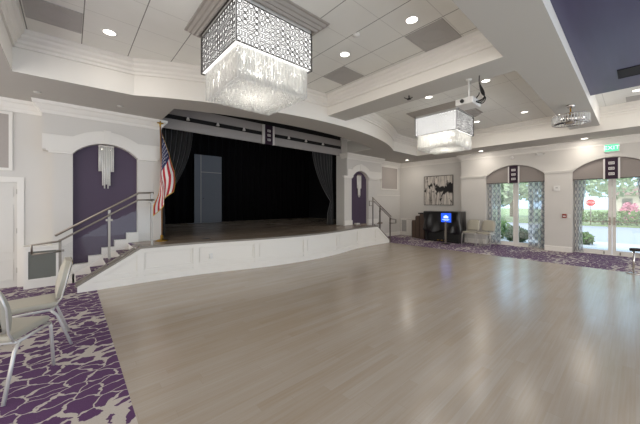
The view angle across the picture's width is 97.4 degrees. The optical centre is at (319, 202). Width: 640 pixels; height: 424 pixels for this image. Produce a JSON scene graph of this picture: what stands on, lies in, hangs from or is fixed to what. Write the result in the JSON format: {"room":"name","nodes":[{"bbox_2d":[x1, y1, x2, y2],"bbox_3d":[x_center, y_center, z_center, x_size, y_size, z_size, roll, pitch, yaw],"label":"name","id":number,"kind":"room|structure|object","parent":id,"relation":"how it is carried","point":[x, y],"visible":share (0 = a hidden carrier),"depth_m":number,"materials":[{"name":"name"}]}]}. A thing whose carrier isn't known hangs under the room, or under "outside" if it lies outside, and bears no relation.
{"room":"event hall","nodes":[
{"label":"event hall","id":0,"kind":"room"},
{"bbox_2d":[0,110,51,244],"bbox_3d":[-6.172,-0.150,4.380,3.000,3.300,0.150,0,0,-42],"label":"wall","id":1,"kind":"structure","parent":0,"point":[30,162],"depth_m":5.12,"materials":[{"name":"paint"}]},
{"bbox_2d":[0,110,12,170],"bbox_3d":[-5.985,-1.073,4.429,1.545,1.025,0.025,0,0,-42],"label":"trim","id":2,"kind":"structure","parent":1,"relation":"attached to","point":[6,118],"depth_m":4.90,"materials":[{"name":"white wood"}]},
{"bbox_2d":[0,176,23,288],"bbox_3d":[-5.717,0.525,4.718,1.040,1.950,0.090,0,0,-42],"label":"door","id":3,"kind":"structure","parent":1,"relation":"in","point":[11,188],"depth_m":4.96,"materials":[{"name":"wood"}]},
{"bbox_2d":[22,243,58,289],"bbox_3d":[-5.019,1.135,5.092,0.490,0.730,0.320,0,0,-42],"label":"trim","id":4,"kind":"structure","parent":1,"relation":"attached to","point":[37,284],"depth_m":4.94,"materials":[{"name":"white wood"}]},
{"bbox_2d":[0,283,137,423],"bbox_3d":[-2.396,1.550,0.545,3.545,0.100,11.000,0,0,-42],"label":"carpet","id":5,"kind":"object","parent":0,"point":[86,384],"depth_m":2.46,"materials":[{"name":"purple carpet"}]},
{"bbox_2d":[0,291,55,406],"bbox_3d":[-2.612,1.065,2.280,0.471,0.879,0.566,0,0,-13],"label":"banquet chair","id":6,"kind":"object","parent":5,"relation":"on","point":[11,329],"visible":1,"depth_m":2.19,"materials":[{"name":"metal"}]},
{"bbox_2d":[0,257,72,346],"bbox_3d":[-2.978,1.065,2.948,0.566,0.879,0.471,0,0,-45],"label":"banquet chair","id":7,"kind":"object","parent":5,"relation":"on","point":[18,306],"visible":0.85,"depth_m":2.93,"materials":[{"name":"fabric"}]},
{"bbox_2d":[30,192,154,269],"bbox_3d":[-3.825,0.648,4.882,1.685,1.703,0.081,0,0,-42],"label":"stair railing","id":8,"kind":"object","parent":5,"relation":"on","point":[151,200],"visible":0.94,"depth_m":4.94,"materials":[{"name":"metal"}]},
{"bbox_2d":[72,232,137,282],"bbox_3d":[-4.004,1.065,5.365,1.090,0.870,0.860,0,0,-42],"label":"stairs","id":9,"kind":"structure","parent":5,"relation":"on","point":[80,270],"depth_m":5.51,"materials":[{"name":"carpet"}]},
{"bbox_2d":[42,112,159,285],"bbox_3d":[-4.356,-0.150,5.738,1.860,3.300,0.475,0,0,-42],"label":"wall","id":10,"kind":"structure","parent":0,"point":[78,191],"depth_m":5.53,"materials":[{"name":"paint"}]},
{"bbox_2d":[24,247,58,282],"bbox_3d":[-4.915,1.095,4.975,0.440,0.570,0.020,0,0,-42],"label":"air vent","id":11,"kind":"object","parent":10,"relation":"attached to","point":[41,267],"visible":0.97,"depth_m":4.96,"materials":[{"name":"grey metal"}]},
{"bbox_2d":[0,96,167,129],"bbox_3d":[-5.300,-1.700,4.768,4.820,0.200,0.430,0,0,-42],"label":"trim","id":12,"kind":"structure","parent":10,"relation":"attached to","point":[37,106],"depth_m":5.22,"materials":[{"name":"white paint"}]},
{"bbox_2d":[98,145,113,188],"bbox_3d":[-4.306,-0.710,5.659,0.250,0.860,0.080,0,0,-42],"label":"wall sconce","id":13,"kind":"object","parent":10,"relation":"attached to","point":[105,153],"visible":1,"depth_m":5.65,"materials":[{"name":"silver metal"}]},
{"bbox_2d":[153,160,160,239],"bbox_3d":[-3.747,-0.735,6.374,0.155,3.130,0.494,0,0,-42],"label":"wall","id":14,"kind":"structure","parent":0,"point":[156,165],"depth_m":6.18,"materials":[{"name":"paint"}]},
{"bbox_2d":[131,218,382,247],"bbox_3d":[-2.412,0.860,9.707,10.400,0.060,6.388,0,0,-42],"label":"floor","id":15,"kind":"structure","parent":0,"point":[245,229],"depth_m":8.64,"materials":[{"name":"brown wood"}]},
{"bbox_2d":[153,121,174,241],"bbox_3d":[-3.397,-0.470,6.106,0.451,2.600,0.240,0,0,-42],"label":"flag","id":16,"kind":"object","parent":15,"relation":"on","point":[167,173],"visible":0.99,"depth_m":6.07,"materials":[{"name":"multicoloured fabric"}]},
{"bbox_2d":[161,128,192,236],"bbox_3d":[-3.675,-0.545,7.064,0.906,2.750,0.235,0,0,-42],"label":"drape","id":17,"kind":"object","parent":15,"relation":"on","point":[178,143],"visible":0.3,"depth_m":7.11,"materials":[{"name":"fabric"}]},
{"bbox_2d":[187,154,221,223],"bbox_3d":[-4.604,-0.545,11.350,1.350,2.750,0.280,0,0,-42],"label":"door","id":18,"kind":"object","parent":15,"relation":"on","point":[207,169],"visible":0.96,"depth_m":11.47,"materials":[{"name":"metal"}]},
{"bbox_2d":[164,133,308,223],"bbox_3d":[-4.456,-1.380,12.004,10.305,4.400,0.120,0,0,-42],"label":"curtain","id":19,"kind":"object","parent":15,"relation":"on","point":[260,181],"visible":0.34,"depth_m":13.11,"materials":[{"name":"black fabric"}]},
{"bbox_2d":[18,0,555,138],"bbox_3d":[1.275,-2.395,5.638,10.700,0.050,4.770,0,0,-42],"label":"ceiling","id":20,"kind":"structure","parent":0,"point":[145,29],"depth_m":4.06,"materials":[{"name":"paint"}]},
{"bbox_2d":[22,0,82,33],"bbox_3d":[-3.359,-2.365,3.550,0.540,0.009,0.550,0,0,-42],"label":"ceiling vent","id":21,"kind":"object","parent":20,"relation":"in","point":[39,10],"visible":1,"depth_m":3.53,"materials":[{"name":"grey metal"}]},
{"bbox_2d":[101,28,116,35],"bbox_3d":[-2.931,-2.365,3.911,0.180,0.007,0.180,0,0,-42],"label":"recessed light","id":22,"kind":"object","parent":20,"relation":"in","point":[106,31],"visible":1,"depth_m":3.91,"materials":[{"name":"white plastic"}]},
{"bbox_2d":[0,0,492,106],"bbox_3d":[-0.883,-2.255,3.806,4.920,0.230,4.500,0,0,-42],"label":"trim","id":23,"kind":"structure","parent":20,"relation":"attached to","point":[20,37],"depth_m":4.43,"materials":[{"name":"white paint"}]},
{"bbox_2d":[184,0,329,115],"bbox_3d":[-0.863,-1.869,3.783,1.410,0.999,1.410,0,0,-42],"label":"crystal chandelier","id":24,"kind":"object","parent":20,"relation":"hanging from","point":[256,55],"visible":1,"depth_m":3.43,"materials":[{"name":"grey"}]},
{"bbox_2d":[323,66,363,84],"bbox_3d":[0.442,-2.365,5.265,0.540,0.009,0.540,0,0,-42],"label":"ceiling vent","id":25,"kind":"object","parent":20,"relation":"in","point":[344,75],"visible":1,"depth_m":5.23,"materials":[{"name":"grey metal"}]},
{"bbox_2d":[339,51,349,56],"bbox_3d":[0.397,-2.365,4.489,0.180,0.007,0.180,0,0,-42],"label":"recessed light","id":26,"kind":"object","parent":20,"relation":"in","point":[344,53],"visible":1,"depth_m":4.49,"materials":[{"name":"white plastic"}]},
{"bbox_2d":[353,32,359,37],"bbox_3d":[0.515,-2.353,3.965,0.100,0.033,0.098,0,0,-42],"label":"sprinkler head","id":27,"kind":"object","parent":20,"relation":"attached to","point":[356,35],"visible":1,"depth_m":3.94},
{"bbox_2d":[405,15,418,24],"bbox_3d":[1.190,-2.365,3.642,0.180,0.007,0.180,0,0,-42],"label":"recessed light","id":28,"kind":"object","parent":20,"relation":"in","point":[412,19],"visible":1,"depth_m":3.63,"materials":[{"name":"white plastic"}]},
{"bbox_2d":[405,18,461,51],"bbox_3d":[1.615,-2.365,4.007,0.600,0.009,0.540,0,0,-42],"label":"ceiling vent","id":29,"kind":"object","parent":20,"relation":"in","point":[438,33],"visible":1,"depth_m":3.98,"materials":[{"name":"grey metal"}]},
{"bbox_2d":[407,101,482,154],"bbox_3d":[3.289,-1.869,7.436,1.410,0.999,1.410,0,0,-42],"label":"crystal chandelier","id":30,"kind":"object","parent":20,"relation":"hanging from","point":[443,128],"visible":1,"depth_m":7.09,"materials":[{"name":"white"}]},
{"bbox_2d":[358,113,558,146],"bbox_3d":[3.313,-2.255,7.499,5.080,0.230,4.440,0,0,-42],"label":"trim","id":31,"kind":"structure","parent":20,"relation":"attached to","point":[373,118],"depth_m":8.42,"materials":[{"name":"white paint"}]},
{"bbox_2d":[480,79,490,82],"bbox_3d":[3.223,-2.365,5.464,0.180,0.007,0.180,0,0,-42],"label":"recessed light","id":32,"kind":"object","parent":20,"relation":"in","point":[485,80],"visible":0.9,"depth_m":5.46,"materials":[{"name":"white plastic"}]},
{"bbox_2d":[242,151,335,220],"bbox_3d":[-3.030,-1.100,10.401,10.700,5.200,4.730,0,0,-42],"label":"wall","id":33,"kind":"structure","parent":0,"point":[319,202],"depth_m":14.98,"materials":[{"name":"black fabric"}]},
{"bbox_2d":[0,14,639,162],"bbox_3d":[1.838,-2.110,4.312,14.880,0.620,11.000,0,0,-42],"label":"ceiling","id":34,"kind":"structure","parent":0,"point":[23,72],"depth_m":5.16,"materials":[{"name":"white paint"}]},
{"bbox_2d":[162,109,340,155],"bbox_3d":[-1.483,-2.100,8.475,6.050,0.720,0.075,0,0,-42],"label":"valance","id":35,"kind":"object","parent":34,"relation":"hanging from","point":[231,127],"visible":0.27,"depth_m":7.95,"materials":[{"name":"grey fabric"}]},
{"bbox_2d":[262,124,274,144],"bbox_3d":[-1.522,-2.000,8.315,0.400,0.560,0.072,0,0,-42],"label":"banner","id":36,"kind":"object","parent":35,"relation":"attached to","point":[268,132],"visible":1,"depth_m":8.29,"materials":[{"name":"purple fabric"}]},
{"bbox_2d":[312,151,332,224],"bbox_3d":[0.098,-0.545,10.421,1.006,2.750,0.235,0,0,-42],"label":"drape","id":37,"kind":"object","parent":35,"relation":"hanging from","point":[322,162],"visible":0.98,"depth_m":10.49,"materials":[{"name":"fabric"}]},
{"bbox_2d":[336,159,381,225],"bbox_3d":[1.554,-0.150,10.996,2.260,3.300,0.475,0,0,-42],"label":"wall","id":38,"kind":"structure","parent":0,"point":[360,210],"depth_m":10.82,"materials":[{"name":"paint"}]},
{"bbox_2d":[336,140,349,220],"bbox_3d":[0.857,-0.735,10.504,0.155,3.130,0.544,0,0,-42],"label":"pilaster","id":39,"kind":"object","parent":38,"relation":"attached to","point":[341,164],"depth_m":10.34,"materials":[{"name":"paint"}]},
{"bbox_2d":[356,175,361,196],"bbox_3d":[1.488,-0.630,10.814,0.250,0.860,0.080,0,0,-42],"label":"wall sconce","id":40,"kind":"object","parent":38,"relation":"attached to","point":[358,176],"visible":1,"depth_m":10.79,"materials":[{"name":"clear glass"}]},
{"bbox_2d":[347,141,370,152],"bbox_3d":[-1.036,-2.015,7.979,6.340,0.410,1.500,0,0,-42],"label":"wall","id":41,"kind":"structure","parent":0,"point":[352,146],"depth_m":9.99,"materials":[{"name":"paint"}]},
{"bbox_2d":[97,243,639,423],"bbox_3d":[2.243,1.550,4.471,8.605,0.100,10.700,0,0,-42],"label":"floor","id":42,"kind":"structure","parent":0,"point":[386,333],"depth_m":2.99,"materials":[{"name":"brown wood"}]},
{"bbox_2d":[75,224,389,292],"bbox_3d":[-0.583,1.143,7.456,8.919,0.715,0.652,0,0,-42],"label":"stage","id":43,"kind":"object","parent":42,"relation":"on","point":[143,264],"visible":1,"depth_m":6.08,"materials":[{"name":"paint"}]},
{"bbox_2d":[626,248,639,274],"bbox_3d":[6.663,1.225,5.840,0.220,0.550,0.411,0,0,-42],"label":"post","id":44,"kind":"object","parent":42,"relation":"on","point":[633,250],"visible":1,"depth_m":5.90,"materials":[{"name":"grey metal"}]},
{"bbox_2d":[377,165,399,232],"bbox_3d":[2.830,-0.150,12.390,2.700,3.300,0.150,0,0,-42],"label":"wall","id":45,"kind":"structure","parent":0,"point":[391,204],"depth_m":12.53,"materials":[{"name":"paint"}]},
{"bbox_2d":[381,166,397,189],"bbox_3d":[3.102,-1.075,12.514,1.290,1.030,0.025,0,0,-42],"label":"wall panel","id":46,"kind":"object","parent":45,"relation":"attached to","point":[389,181],"depth_m":12.51,"materials":[{"name":"beige paint"}]},
{"bbox_2d":[400,162,460,230],"bbox_3d":[4.737,-0.150,12.112,0.220,3.300,3.000,0,0,-42],"label":"wall","id":47,"kind":"structure","parent":0,"point":[411,178],"depth_m":12.32,"materials":[{"name":"paint"}]},
{"bbox_2d":[401,219,407,231],"bbox_3d":[3.863,1.065,12.914,0.020,0.610,0.340,0,0,-42],"label":"air vent","id":48,"kind":"object","parent":47,"relation":"in","point":[403,221],"visible":1,"depth_m":12.90,"materials":[{"name":"grey metal"}]},
{"bbox_2d":[400,218,411,231],"bbox_3d":[4.024,1.030,12.722,0.035,0.620,0.860,0,0,-42],"label":"trim","id":49,"kind":"structure","parent":47,"relation":"attached to","point":[409,222],"depth_m":12.70,"materials":[{"name":"white wood"}]},
{"bbox_2d":[424,175,452,204],"bbox_3d":[4.922,-0.500,11.707,0.041,1.230,1.230,0,0,-42],"label":"abstract painting","id":50,"kind":"object","parent":47,"relation":"attached to","point":[438,190],"visible":1,"depth_m":11.68,"materials":[{"name":"paint"}]},
{"bbox_2d":[328,0,599,129],"bbox_3d":[1.741,-2.160,5.129,10.620,0.420,4.150,0,0,-42],"label":"ceiling beam","id":51,"kind":"structure","parent":0,"point":[527,37],"depth_m":4.09,"materials":[{"name":"paint"}]},
{"bbox_2d":[455,78,480,110],"bbox_3d":[2.341,-1.734,4.451,0.365,0.429,0.260,0,0,-42],"label":"ceiling projector","id":52,"kind":"object","parent":51,"relation":"hanging from","point":[467,103],"visible":0.99,"depth_m":4.40,"materials":[{"name":"white plastic"}]},
{"bbox_2d":[476,75,485,103],"bbox_3d":[2.455,-1.728,4.311,0.058,0.447,0.169,0,0,-42],"label":"cable bundle","id":53,"kind":"object","parent":51,"relation":"hanging from","point":[482,91],"visible":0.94,"depth_m":4.30,"materials":[{"name":"black plastic"}]},
{"bbox_2d":[551,104,590,127],"bbox_3d":[5.018,-1.755,5.628,0.592,0.390,0.592,0,0,-42],"label":"chandelier","id":54,"kind":"object","parent":51,"relation":"hanging from","point":[571,119],"visible":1,"depth_m":5.56,"materials":[{"name":"clear glass"}]},
{"bbox_2d":[388,235,639,272],"bbox_3d":[6.385,1.550,8.357,2.750,0.100,11.000,0,0,-42],"label":"carpet","id":55,"kind":"object","parent":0,"point":[599,261],"visible":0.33,"depth_m":8.11,"materials":[{"name":"purple carpet"}]},
{"bbox_2d":[369,197,395,241],"bbox_3d":[2.323,0.652,10.391,1.666,1.695,0.080,0,0,-42],"label":"stair railing","id":56,"kind":"object","parent":55,"relation":"on","point":[373,199],"visible":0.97,"depth_m":10.30,"materials":[{"name":"metal"}]},
{"bbox_2d":[412,220,415,237],"bbox_3d":[4.145,1.130,12.161,0.400,0.740,0.198,0,0,-42],"label":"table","id":57,"kind":"object","parent":55,"relation":"on","point":[413,221],"visible":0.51,"depth_m":12.02,"materials":[{"name":"brown wood"}]},
{"bbox_2d":[415,216,419,237],"bbox_3d":[4.230,1.030,11.945,0.400,0.940,0.193,0,0,-42],"label":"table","id":58,"kind":"object","parent":55,"relation":"on","point":[416,217],"visible":0.51,"depth_m":11.80,"materials":[{"name":"brown wood"}]},
{"bbox_2d":[419,214,424,238],"bbox_3d":[4.341,0.990,11.729,0.400,1.020,0.223,0,0,-42],"label":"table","id":59,"kind":"object","parent":55,"relation":"on","point":[421,217],"visible":0.47,"depth_m":11.60,"materials":[{"name":"brown wood"}]},
{"bbox_2d":[423,211,465,243],"bbox_3d":[4.771,0.919,10.858,0.742,1.162,1.574,0,0,-42],"label":"piano","id":60,"kind":"object","parent":55,"relation":"on","point":[434,228],"visible":0.9,"depth_m":10.62,"materials":[{"name":"black wood"}]},
{"bbox_2d":[441,213,451,243],"bbox_3d":[4.578,0.938,10.230,0.340,1.125,0.340,0,0,1],"label":"screen","id":61,"kind":"object","parent":55,"relation":"on","point":[446,218],"visible":1,"depth_m":10.20,"materials":[{"name":"metal"}]},
{"bbox_2d":[461,219,480,243],"bbox_3d":[5.415,1.065,10.064,0.566,0.879,0.471,0,0,-42],"label":"banquet chair","id":62,"kind":"object","parent":55,"relation":"on","point":[471,224],"visible":0.94,"depth_m":10.11,"materials":[{"name":"fabric"}]},
{"bbox_2d":[476,220,496,246],"bbox_3d":[5.749,1.065,9.718,0.566,0.879,0.471,0,0,-40],"label":"banquet chair","id":63,"kind":"object","parent":55,"relation":"on","point":[487,225],"visible":1,"depth_m":9.73,"materials":[{"name":"fabric"}]},
{"bbox_2d":[461,142,639,252],"bbox_3d":[8.161,-0.150,7.903,0.260,3.300,7.960,0,0,-42],"label":"wall","id":64,"kind":"structure","parent":0,"point":[559,231],"depth_m":8.76,"materials":[{"name":"paint"}]},
{"bbox_2d":[385,231,571,252],"bbox_3d":[6.612,1.420,8.425,1.880,0.160,10.800,0,0,-42],"label":"baseboard","id":65,"kind":"structure","parent":64,"relation":"attached to","point":[471,240],"depth_m":10.19,"materials":[{"name":"white wood"}]},
{"bbox_2d":[340,133,639,167],"bbox_3d":[5.805,-1.700,7.707,4.040,0.200,10.800,0,0,-42],"label":"trim","id":66,"kind":"structure","parent":64,"relation":"attached to","point":[631,138],"depth_m":9.56,"materials":[{"name":"white paint"}]},
{"bbox_2d":[488,183,500,243],"bbox_3d":[6.261,0.385,10.091,0.064,2.170,0.415,0,0,-42],"label":"drape","id":67,"kind":"object","parent":64,"relation":"hanging from","point":[494,190],"visible":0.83,"depth_m":10.06,"materials":[{"name":"fabric"}]},
{"bbox_2d":[487,165,544,183],"bbox_3d":[6.609,-0.967,9.574,0.056,0.594,1.670,0,0,-42],"label":"arched valance","id":68,"kind":"object","parent":64,"relation":"attached to","point":[527,174],"visible":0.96,"depth_m":9.40,"materials":[{"name":"fabric"}]},
{"bbox_2d":[508,165,519,182],"bbox_3d":[6.569,-0.953,9.539,0.044,0.585,0.330,0,0,-42],"label":"banner","id":69,"kind":"object","parent":68,"relation":"attached to","point":[513,171],"visible":1,"depth_m":9.51,"materials":[{"name":"purple fabric"}]},
{"bbox_2d":[460,169,573,178],"bbox_3d":[7.280,-0.950,8.659,0.050,0.080,5.720,0,0,-42],"label":"trim","id":70,"kind":"structure","parent":64,"relation":"attached to","point":[568,170],"depth_m":8.82,"materials":[{"name":"white wood"}]},
{"bbox_2d":[528,182,544,247],"bbox_3d":[7.072,0.385,9.179,0.064,2.170,0.445,0,0,-42],"label":"drape","id":71,"kind":"object","parent":64,"relation":"hanging from","point":[536,190],"visible":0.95,"depth_m":9.18,"materials":[{"name":"fabric"}]},
{"bbox_2d":[554,186,559,190],"bbox_3d":[7.293,-0.440,8.657,0.032,0.160,0.150,0,0,-42],"label":"thermostat","id":72,"kind":"object","parent":64,"relation":"attached to","point":[556,188],"visible":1,"depth_m":8.64,"materials":[{"name":"white plastic"}]},
{"bbox_2d":[574,180,585,251],"bbox_3d":[7.770,0.385,8.395,0.061,2.170,0.275,0,0,-42],"label":"drape","id":73,"kind":"object","parent":64,"relation":"hanging from","point":[579,185],"visible":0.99,"depth_m":8.42,"materials":[{"name":"fabric"}]},
{"bbox_2d":[573,157,639,179],"bbox_3d":[8.145,-0.967,7.849,0.056,0.594,1.610,0,0,-42],"label":"arched valance","id":74,"kind":"object","parent":64,"relation":"attached to","point":[629,167],"visible":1,"depth_m":7.98,"materials":[{"name":"fabric"}]},
{"bbox_2d":[603,157,619,178],"bbox_3d":[8.104,-0.953,7.813,0.044,0.585,0.330,0,0,-42],"label":"banner","id":75,"kind":"object","parent":74,"relation":"attached to","point":[611,166],"visible":1,"depth_m":7.81,"materials":[{"name":"purple fabric"}]},
{"bbox_2d":[604,143,619,152],"bbox_3d":[8.066,-1.510,7.770,0.056,0.220,0.302,0,0,-42],"label":"exit sign","id":76,"kind":"object","parent":64,"relation":"attached to","point":[615,147],"visible":1,"depth_m":7.74,"materials":[{"name":"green plastic"}]},
{"bbox_2d":[637,177,639,199],"bbox_3d":[8.627,0.385,7.431,0.061,2.170,0.325,0,0,-42],"label":"drape","id":77,"kind":"object","parent":64,"relation":"hanging from","point":[638,178],"visible":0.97,"depth_m":7.52,"materials":[{"name":"fabric"}]},
{"bbox_2d":[550,0,639,95],"bbox_3d":[3.628,-2.260,1.286,8.310,0.280,4.098,0,0,-42],"label":"ceiling","id":78,"kind":"structure","parent":0,"point":[602,36],"depth_m":3.63,"materials":[{"name":"paint"}]},
{"bbox_2d":[617,65,639,78],"bbox_3d":[5.119,-2.115,4.447,0.460,0.009,0.560,0,0,-42],"label":"ceiling vent","id":79,"kind":"object","parent":78,"relation":"in","point":[635,70],"visible":1,"depth_m":4.57,"materials":[{"name":"black metal"}]},
{"bbox_2d":[595,86,639,106],"bbox_3d":[7.569,-2.395,4.860,2.330,0.050,4.200,0,0,-42],"label":"ceiling","id":80,"kind":"structure","parent":0,"point":[618,96],"depth_m":6.28,"materials":[{"name":"white paint"}]},
{"bbox_2d":[600,100,639,117],"bbox_3d":[8.384,-2.255,5.519,0.135,0.230,4.100,0,0,-42],"label":"trim","id":81,"kind":"structure","parent":80,"relation":"attached to","point":[629,107],"depth_m":6.78,"materials":[{"name":"white paint"}]},
{"bbox_2d":[626,95,639,101],"bbox_3d":[7.270,-2.365,6.234,0.450,0.009,0.650,0,0,-42],"label":"ceiling vent","id":82,"kind":"object","parent":80,"relation":"in","point":[636,97],"visible":1,"depth_m":6.39,"materials":[{"name":"grey metal"}]},
{"bbox_3d":[8.360,-0.150,8.040,0.220,3.300,7.900,0,0,-42],"label":"wall","id":83,"kind":"structure","parent":0,"visible":0},
{"bbox_2d":[491,183,543,248],"bbox_3d":[6.817,0.350,9.759,0.200,2.340,1.680,0,0,-42],"label":"door","id":84,"kind":"structure","parent":83,"relation":"in","point":[515,242],"depth_m":9.73,"materials":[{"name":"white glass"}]},
{"bbox_2d":[574,179,639,257],"bbox_3d":[8.338,0.350,8.020,0.239,2.340,1.620,0,0,-42],"label":"door","id":85,"kind":"structure","parent":83,"relation":"in","point":[611,221],"depth_m":8.00,"materials":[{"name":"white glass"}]},
{"label":"outside","id":86,"kind":"structure","parent":0,"visible":0},
{"bbox_2d":[501,208,639,227],"bbox_3d":[43.333,1.590,38.552,64.000,0.120,120.000,0,0,-42],"label":"lawn","id":87,"kind":"structure","parent":86,"point":[505,212],"depth_m":28.66,"materials":[{"name":"green plant"}]},
{"bbox_2d":[501,183,519,206],"bbox_3d":[14.945,-0.697,23.521,2.808,4.460,2.934,0,0,-42],"label":"tree","id":88,"kind":"object","parent":87,"relation":"on","point":[506,188],"visible":0.27,"depth_m":22.63,"materials":[{"name":"green plant"}]},
{"bbox_2d":[510,185,527,216],"bbox_3d":[20.877,-1.697,30.677,5.237,6.463,5.252,0,0,-42],"label":"tree","id":89,"kind":"object","parent":87,"relation":"on","point":[511,203],"visible":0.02,"depth_m":30.52,"materials":[{"name":"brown plant"}]},
{"bbox_2d":[519,182,527,200],"bbox_3d":[19.051,-1.422,25.242,4.634,5.911,4.588,0,0,-42],"label":"tree","id":90,"kind":"object","parent":87,"relation":"on","point":[523,188],"visible":0.15,"depth_m":24.83,"materials":[{"name":"green plant"}]},
{"bbox_2d":[586,199,595,224],"bbox_3d":[18.501,0.665,19.204,0.086,1.790,0.480,0,0,-42],"label":"stop sign","id":91,"kind":"object","parent":87,"relation":"on","point":[590,202],"visible":0.99,"depth_m":19.20,"materials":[{"name":"metal"}]},
{"bbox_2d":[582,179,617,215],"bbox_3d":[25.990,-2.186,27.892,6.141,7.441,6.203,0,0,-42],"label":"tree","id":92,"kind":"object","parent":87,"relation":"on","point":[591,194],"visible":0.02,"depth_m":27.38,"materials":[{"name":"green plant"}]},
{"bbox_2d":[582,210,639,225],"bbox_3d":[21.071,1.039,17.672,1.329,1.110,10.408,0,0,-42],"label":"hedge","id":93,"kind":"object","parent":87,"relation":"on","point":[622,215],"visible":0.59,"depth_m":18.79,"materials":[{"name":"green plant"}]},
{"bbox_2d":[586,177,637,213],"bbox_3d":[23.845,-1.901,22.844,4.857,6.871,4.894,0,0,-42],"label":"tree","id":94,"kind":"object","parent":87,"relation":"on","point":[622,181],"visible":0.23,"depth_m":22.59,"materials":[{"name":"green plant"}]},
{"bbox_2d":[616,186,639,212],"bbox_3d":[45.840,-0.420,40.248,7.000,3.900,5.600,0,0,-42],"label":"house","id":95,"kind":"structure","parent":87,"relation":"on","point":[632,199],"depth_m":39.37,"materials":[{"name":"beige"}]},
{"bbox_2d":[619,202,639,221],"bbox_3d":[22.592,0.747,20.494,1.098,1.592,1.163,0,0,-42],"label":"shrub","id":96,"kind":"object","parent":87,"relation":"on","point":[627,206],"visible":0.57,"depth_m":20.35,"materials":[{"name":"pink plant"}]},
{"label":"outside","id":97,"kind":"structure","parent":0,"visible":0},
{"bbox_2d":[501,236,639,252],"bbox_3d":[8.824,1.590,10.527,3.820,0.100,28.000,0,0,-42],"label":"path","id":98,"kind":"structure","parent":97,"point":[596,245],"depth_m":9.83,"materials":[{"name":"concrete"}]},
{"bbox_2d":[501,220,511,238],"bbox_3d":[7.742,1.156,12.189,0.859,0.859,1.040,0,0,-42],"label":"shrub","id":99,"kind":"object","parent":98,"relation":"on","point":[503,224],"visible":0.34,"depth_m":11.87,"materials":[{"name":"green plant"}]},
{"bbox_2d":[504,226,527,242],"bbox_3d":[7.602,1.231,10.851,0.790,0.726,0.860,0,0,-42],"label":"shrub","id":100,"kind":"object","parent":98,"relation":"on","point":[523,233],"visible":0.64,"depth_m":10.71,"materials":[{"name":"green plant"}]},
{"bbox_2d":[583,231,594,244],"bbox_3d":[9.790,1.346,10.433,0.671,0.579,0.662,0,0,-42],"label":"shrub","id":101,"kind":"object","parent":98,"relation":"on","point":[588,238],"visible":0.48,"depth_m":10.24,"materials":[{"name":"green plant"}]},
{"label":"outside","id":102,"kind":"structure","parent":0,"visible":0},
{"bbox_2d":[502,222,639,244],"bbox_3d":[15.503,1.610,13.792,10.500,0.100,80.000,0,0,-42],"label":"road","id":103,"kind":"structure","parent":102,"point":[624,235],"depth_m":14.14,"materials":[{"name":"grey asphalt"}]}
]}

